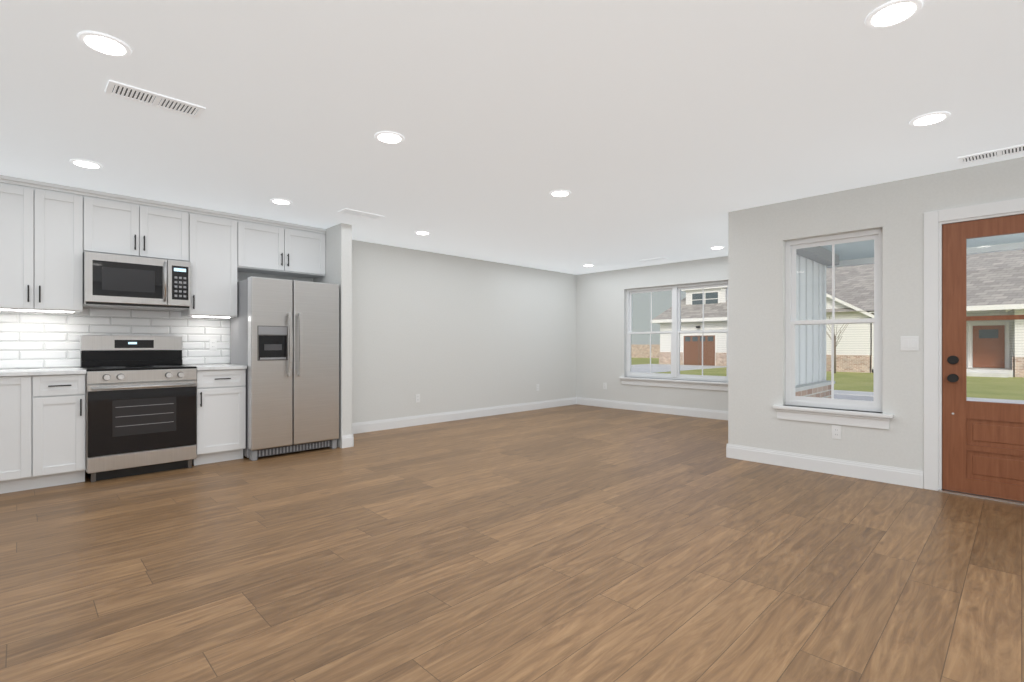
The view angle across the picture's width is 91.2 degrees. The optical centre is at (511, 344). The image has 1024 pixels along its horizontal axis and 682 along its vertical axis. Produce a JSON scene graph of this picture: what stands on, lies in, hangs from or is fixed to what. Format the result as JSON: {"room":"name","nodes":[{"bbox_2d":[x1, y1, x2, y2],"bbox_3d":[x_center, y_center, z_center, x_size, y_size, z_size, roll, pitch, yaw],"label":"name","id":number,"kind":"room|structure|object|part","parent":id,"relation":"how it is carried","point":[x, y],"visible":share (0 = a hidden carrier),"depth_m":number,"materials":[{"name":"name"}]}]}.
{"room":"kitchen","nodes":[
{"label":"kitchen","id":0,"kind":"room"},
{"bbox_2d":[25,240,575,422],"bbox_3d":[-2.227,-0.100,6.189,9.800,2.440,0.150,0,0,-45],"label":"wall","id":1,"kind":"structure","parent":0,"point":[439,333],"depth_m":7.39,"materials":[{"name":"paint"}]},
{"bbox_2d":[0,271,238,368],"bbox_3d":[-4.237,-0.300,4.099,3.662,1.000,0.011,0,0,-45],"label":"tile backsplash","id":2,"kind":"structure","parent":1,"relation":"attached to","point":[39,339],"depth_m":4.51,"materials":[{"name":"white tile"}]},
{"bbox_2d":[209,339,216,349],"bbox_3d":[-3.100,0.000,5.202,0.070,0.115,0.008,0,0,-45],"label":"outlet","id":3,"kind":"object","parent":2,"relation":"attached to","point":[212,344],"visible":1,"depth_m":5.20,"materials":[{"name":"white plastic"}]},
{"bbox_2d":[0,175,325,317],"bbox_3d":[-3.817,-0.795,4.247,4.468,1.047,0.362,0,0,-45],"label":"upper cabinet","id":4,"kind":"object","parent":1,"relation":"attached to","point":[51,234],"visible":1,"depth_m":4.44,"materials":[{"name":"white wood"}]},
{"bbox_2d":[83,251,190,309],"bbox_3d":[-3.414,-0.560,4.572,0.761,0.436,0.461,0,0,-45],"label":"over-the-range microwave","id":5,"kind":"object","parent":4,"relation":"attached to","point":[118,281],"visible":1,"depth_m":4.42,"materials":[{"name":"silver metal"}]},
{"bbox_2d":[416,394,419,402],"bbox_3d":[-1.311,0.745,6.978,0.070,0.115,0.008,0,0,-45],"label":"outlet","id":6,"kind":"object","parent":1,"relation":"attached to","point":[417,397],"visible":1,"depth_m":6.97,"materials":[{"name":"white plastic"}]},
{"bbox_2d":[352,397,576,432],"bbox_3d":[-0.525,1.052,7.746,4.890,0.135,0.014,0,0,-44],"label":"baseboard","id":7,"kind":"structure","parent":1,"relation":"attached to","point":[368,426],"depth_m":7.40,"materials":[{"name":"white wood"}]},
{"bbox_2d":[313,223,351,447],"bbox_3d":[-2.061,-0.100,5.735,0.120,2.440,0.730,0,0,-45],"label":"wall","id":8,"kind":"structure","parent":0,"point":[338,253],"depth_m":5.48,"materials":[{"name":"paint"}]},
{"bbox_2d":[341,433,356,447],"bbox_3d":[-2.005,1.052,5.759,0.035,0.135,0.714,0,0,-44],"label":"baseboard","id":9,"kind":"structure","parent":8,"relation":"attached to","point":[346,440],"depth_m":5.47,"materials":[{"name":"white wood"}]},
{"bbox_2d":[0,404,1023,681],"bbox_3d":[0.770,1.180,3.140,9.500,0.120,8.400,0,0,-45],"label":"floor","id":10,"kind":"structure","parent":0,"point":[576,542],"depth_m":2.52,"materials":[{"name":"brown wood"}]},
{"bbox_2d":[0,375,43,493],"bbox_3d":[-4.162,0.677,3.744,0.954,0.884,0.598,0,0,-45],"label":"base cabinet","id":11,"kind":"object","parent":10,"relation":"on","point":[42,431],"depth_m":3.79,"materials":[{"name":"white wood"}]},
{"bbox_2d":[0,367,85,376],"bbox_3d":[-4.477,0.218,3.418,2.365,0.032,0.621,0,0,-45],"label":"countertop","id":12,"kind":"structure","parent":11,"relation":"on","point":[36,371],"depth_m":3.93,"materials":[{"name":"white stone"}]},
{"bbox_2d":[44,374,85,486],"bbox_3d":[-3.777,0.677,4.123,0.376,0.884,0.598,0,0,-45],"label":"base cabinet","id":13,"kind":"object","parent":10,"relation":"on","point":[64,395],"depth_m":3.96,"materials":[{"name":"white wood"}]},
{"bbox_2d":[80,335,196,481],"bbox_3d":[-3.330,0.517,4.487,0.769,1.205,0.694,0,0,-45],"label":"range","id":14,"kind":"object","parent":10,"relation":"on","point":[140,405],"visible":0.98,"depth_m":4.33,"materials":[{"name":"silver metal"}]},
{"bbox_2d":[192,369,245,465],"bbox_3d":[-2.933,0.677,4.931,0.419,0.885,0.627,0,0,-45],"label":"base cabinet","id":15,"kind":"object","parent":10,"relation":"on","point":[220,415],"visible":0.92,"depth_m":4.73,"materials":[{"name":"white wood"}]},
{"bbox_2d":[188,364,246,369],"bbox_3d":[-2.934,0.218,4.934,0.422,0.032,0.621,0,0,-45],"label":"countertop","id":16,"kind":"structure","parent":15,"relation":"on","point":[215,366],"depth_m":4.76,"materials":[{"name":"white stone"}]},
{"bbox_2d":[230,276,338,460],"bbox_3d":[-2.392,0.229,5.322,0.884,1.783,0.775,0,0,-45],"label":"fridge","id":17,"kind":"object","parent":10,"relation":"on","point":[284,341],"visible":0.98,"depth_m":5.05,"materials":[{"name":"grey metal"}]},
{"bbox_2d":[0,0,1023,274],"bbox_3d":[0.770,-1.350,3.140,9.500,0.060,8.400,0,0,-45],"label":"ceiling","id":18,"kind":"structure","parent":0,"point":[674,130],"depth_m":2.81,"materials":[{"name":"paint"}]},
{"bbox_2d":[69,159,102,168],"bbox_3d":[-3.101,-1.315,3.655,0.188,0.010,0.188,0,0,-45],"label":"recessed light","id":19,"kind":"object","parent":18,"relation":"in","point":[86,163],"visible":1,"depth_m":3.64,"materials":[{"name":"white plastic"}]},
{"bbox_2d":[77,31,131,56],"bbox_3d":[-1.784,-1.315,2.201,0.188,0.010,0.188,0,0,-45],"label":"recessed light","id":20,"kind":"object","parent":18,"relation":"in","point":[105,44],"visible":1,"depth_m":2.19,"materials":[{"name":"white plastic"}]},
{"bbox_2d":[105,80,205,118],"bbox_3d":[-1.914,-1.316,2.704,0.420,0.008,0.170,0,0,-45],"label":"ceiling vent","id":21,"kind":"object","parent":18,"relation":"in","point":[131,93],"visible":1,"depth_m":2.69,"materials":[{"name":"grey metal"}]},
{"bbox_2d":[270,198,291,204],"bbox_3d":[-2.124,-1.315,4.615,0.188,0.010,0.188,0,0,-45],"label":"recessed light","id":22,"kind":"object","parent":18,"relation":"in","point":[281,201],"visible":0.94,"depth_m":4.59,"materials":[{"name":"white plastic"}]},
{"bbox_2d":[338,208,383,219],"bbox_3d":[-1.519,-1.316,5.055,0.420,0.008,0.170,0,0,-45],"label":"ceiling vent","id":23,"kind":"object","parent":18,"relation":"in","point":[360,213],"visible":0.98,"depth_m":5.05,"materials":[{"name":"grey metal"}]},
{"bbox_2d":[374,131,404,143],"bbox_3d":[-0.778,-1.315,3.189,0.188,0.010,0.188,0,0,-45],"label":"recessed light","id":24,"kind":"object","parent":18,"relation":"in","point":[389,137],"visible":0.98,"depth_m":3.17,"materials":[{"name":"white plastic"}]},
{"bbox_2d":[415,231,429,234],"bbox_3d":[-1.052,-1.315,5.907,0.188,0.010,0.188,0,0,-45],"label":"recessed light","id":25,"kind":"object","parent":18,"relation":"in","point":[422,232],"visible":0.98,"depth_m":5.88,"materials":[{"name":"white plastic"}]},
{"bbox_2d":[549,190,570,196],"bbox_3d":[0.420,-1.315,4.366,0.188,0.010,0.188,0,0,-45],"label":"recessed light","id":26,"kind":"object","parent":18,"relation":"in","point":[559,193],"visible":0.96,"depth_m":4.34,"materials":[{"name":"white plastic"}]},
{"bbox_2d":[639,257,668,261],"bbox_3d":[2.189,-1.316,7.759,0.170,0.008,0.420,0,0,-45],"label":"ceiling vent","id":27,"kind":"object","parent":18,"relation":"in","point":[656,259],"visible":1,"depth_m":7.72,"materials":[{"name":"grey metal"}]},
{"bbox_2d":[710,246,723,248],"bbox_3d":[2.782,-1.315,6.800,0.188,0.010,0.188,0,0,-45],"label":"recessed light","id":28,"kind":"object","parent":18,"relation":"in","point":[717,247],"visible":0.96,"depth_m":6.76,"materials":[{"name":"white plastic"}]},
{"bbox_2d":[864,0,923,28],"bbox_3d":[1.516,-1.315,1.995,0.188,0.010,0.188,0,0,-45],"label":"recessed light","id":29,"kind":"object","parent":18,"relation":"in","point":[891,13],"visible":1,"depth_m":1.98,"materials":[{"name":"white plastic"}]},
{"bbox_2d":[909,111,950,126],"bbox_3d":[2.437,-1.315,2.928,0.188,0.010,0.188,0,0,-45],"label":"recessed light","id":30,"kind":"object","parent":18,"relation":"in","point":[931,118],"visible":0.98,"depth_m":2.91,"materials":[{"name":"white plastic"}]},
{"bbox_2d":[958,144,1023,163],"bbox_3d":[3.346,-1.316,3.443,0.170,0.008,0.420,0,0,-45],"label":"ceiling vent","id":31,"kind":"object","parent":18,"relation":"in","point":[1017,149],"visible":1,"depth_m":3.46,"materials":[{"name":"grey metal"}]},
{"bbox_2d":[576,256,727,410],"bbox_3d":[2.669,-0.100,8.091,0.150,2.440,4.000,0,0,-45],"label":"wall","id":32,"kind":"structure","parent":0,"point":[601,328],"depth_m":8.80,"materials":[{"name":"paint"}]},
{"bbox_2d":[577,397,727,419],"bbox_3d":[2.569,1.052,8.076,0.014,0.135,3.820,0,0,-44],"label":"baseboard","id":33,"kind":"structure","parent":32,"relation":"attached to","point":[675,410],"depth_m":8.26,"materials":[{"name":"white wood"}]},
{"bbox_2d":[619,377,727,390],"bbox_3d":[2.593,0.623,8.079,0.125,0.125,1.960,0,0,-45],"label":"sill","id":34,"kind":"structure","parent":32,"relation":"attached to","point":[705,385],"depth_m":7.99,"materials":[{"name":"white wood"}]},
{"bbox_2d":[627,280,727,381],"bbox_3d":[2.659,-0.203,8.144,0.080,1.525,1.810,0,0,-45],"label":"window","id":35,"kind":"structure","parent":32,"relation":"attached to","point":[675,331],"depth_m":8.12,"materials":[{"name":"white plastic"}]},
{"bbox_2d":[728,157,1023,470],"bbox_3d":[3.799,-0.100,3.418,0.150,2.440,4.550,0,0,-45],"label":"wall","id":36,"kind":"structure","parent":0,"point":[759,237],"depth_m":4.28,"materials":[{"name":"paint"}]},
{"bbox_2d":[726,444,728,457],"bbox_3d":[3.015,1.052,5.846,2.464,0.135,0.014,0,0,-44],"label":"baseboard","id":37,"kind":"structure","parent":36,"relation":"attached to","point":[727,448],"depth_m":4.98,"materials":[{"name":"white wood"}]},
{"bbox_2d":[729,444,923,488],"bbox_3d":[2.682,1.052,4.437,0.014,0.135,1.490,0,0,-44],"label":"baseboard","id":38,"kind":"structure","parent":36,"relation":"attached to","point":[888,474],"depth_m":4.34,"materials":[{"name":"white wood"}]},
{"bbox_2d":[772,405,893,428],"bbox_3d":[2.773,0.623,4.372,0.125,0.125,0.900,0,0,-45],"label":"sill","id":39,"kind":"structure","parent":36,"relation":"attached to","point":[879,420],"depth_m":4.31,"materials":[{"name":"white wood"}]},
{"bbox_2d":[786,228,882,411],"bbox_3d":[2.842,-0.203,4.441,0.070,1.525,0.750,0,0,-45],"label":"window","id":40,"kind":"structure","parent":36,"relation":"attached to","point":[876,404],"depth_m":4.43,"materials":[{"name":"white plastic"}]},
{"bbox_2d":[832,425,840,438],"bbox_3d":[2.797,0.755,4.323,0.008,0.115,0.070,0,0,-45],"label":"outlet","id":41,"kind":"object","parent":36,"relation":"attached to","point":[836,432],"visible":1,"depth_m":4.32,"materials":[{"name":"white plastic"}]},
{"bbox_2d":[901,336,918,350],"bbox_3d":[3.146,-0.010,3.968,0.010,0.115,0.115,0,0,-45],"label":"light switch","id":42,"kind":"object","parent":36,"relation":"attached to","point":[909,343],"visible":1,"depth_m":3.96,"materials":[{"name":"white plastic"}]},
{"bbox_2d":[924,198,1023,504],"bbox_3d":[3.652,0.046,3.560,0.200,2.148,1.116,0,0,-45],"label":"door frame","id":43,"kind":"structure","parent":36,"relation":"attached to","point":[934,221],"depth_m":3.85,"materials":[{"name":"white painted wood"}]},
{"bbox_2d":[942,214,1023,501],"bbox_3d":[3.599,0.092,3.508,0.109,2.023,0.898,0,0,-45],"label":"front door","id":44,"kind":"structure","parent":36,"relation":"in","point":[983,448],"depth_m":3.73,"materials":[{"name":"brown wood"}]},
{"bbox_3d":[3.312,0.305,3.769,0.065,0.446,0.066,0,0,-44],"label":"handle","id":45,"kind":"part","parent":44,"relation":"part of","materials":[{"name":"black metal"}]},
{"label":"outside","id":46,"kind":"structure","parent":0,"visible":0},
{"bbox_2d":[631,358,1023,399],"bbox_3d":[32.158,1.670,38.612,180.000,0.300,170.000,0,0,-45],"label":"ground","id":47,"kind":"structure","parent":46,"point":[983,385],"depth_m":20.19,"materials":[{"name":"green plant"}]},
{"bbox_2d":[631,291,685,357],"bbox_3d":[20.025,-3.180,62.300,12.100,9.400,19.400,0,0,-45],"label":"house","id":48,"kind":"structure","parent":47,"relation":"on","point":[641,307],"depth_m":58.19,"materials":[{"name":"grey"}]},
{"bbox_2d":[650,286,726,365],"bbox_3d":[16.866,-1.880,40.584,10.050,6.800,6.850,0,0,-45],"label":"house","id":49,"kind":"structure","parent":47,"relation":"on","point":[710,338],"depth_m":37.48,"materials":[{"name":"white"}]},
{"bbox_2d":[631,364,1023,403],"bbox_3d":[18.986,1.505,12.068,27.200,0.030,50.600,0,0,-45],"label":"paving","id":50,"kind":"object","parent":47,"relation":"on","point":[667,368],"depth_m":15.98,"materials":[{"name":"grey concrete"}]},
{"bbox_2d":[826,317,847,372],"bbox_3d":[17.204,0.015,26.753,1.389,3.011,1.517,0,0,-45],"label":"sapling","id":51,"kind":"object","parent":47,"relation":"on","point":[835,338],"depth_m":26.67,"materials":[{"name":"brown plant"}]},
{"bbox_2d":[796,233,1023,397],"bbox_3d":[5.177,-0.030,4.491,3.319,3.100,5.550,0,0,-45],"label":"porch","id":52,"kind":"object","parent":47,"relation":"on","point":[808,360],"depth_m":6.17,"materials":[{"name":"white"}]},
{"bbox_2d":[826,250,1023,377],"bbox_3d":[27.806,-2.480,30.129,16.900,8.000,22.800,0,0,-45],"label":"house","id":53,"kind":"structure","parent":47,"relation":"on","point":[865,276],"depth_m":26.12,"materials":[{"name":"white"}]}
]}

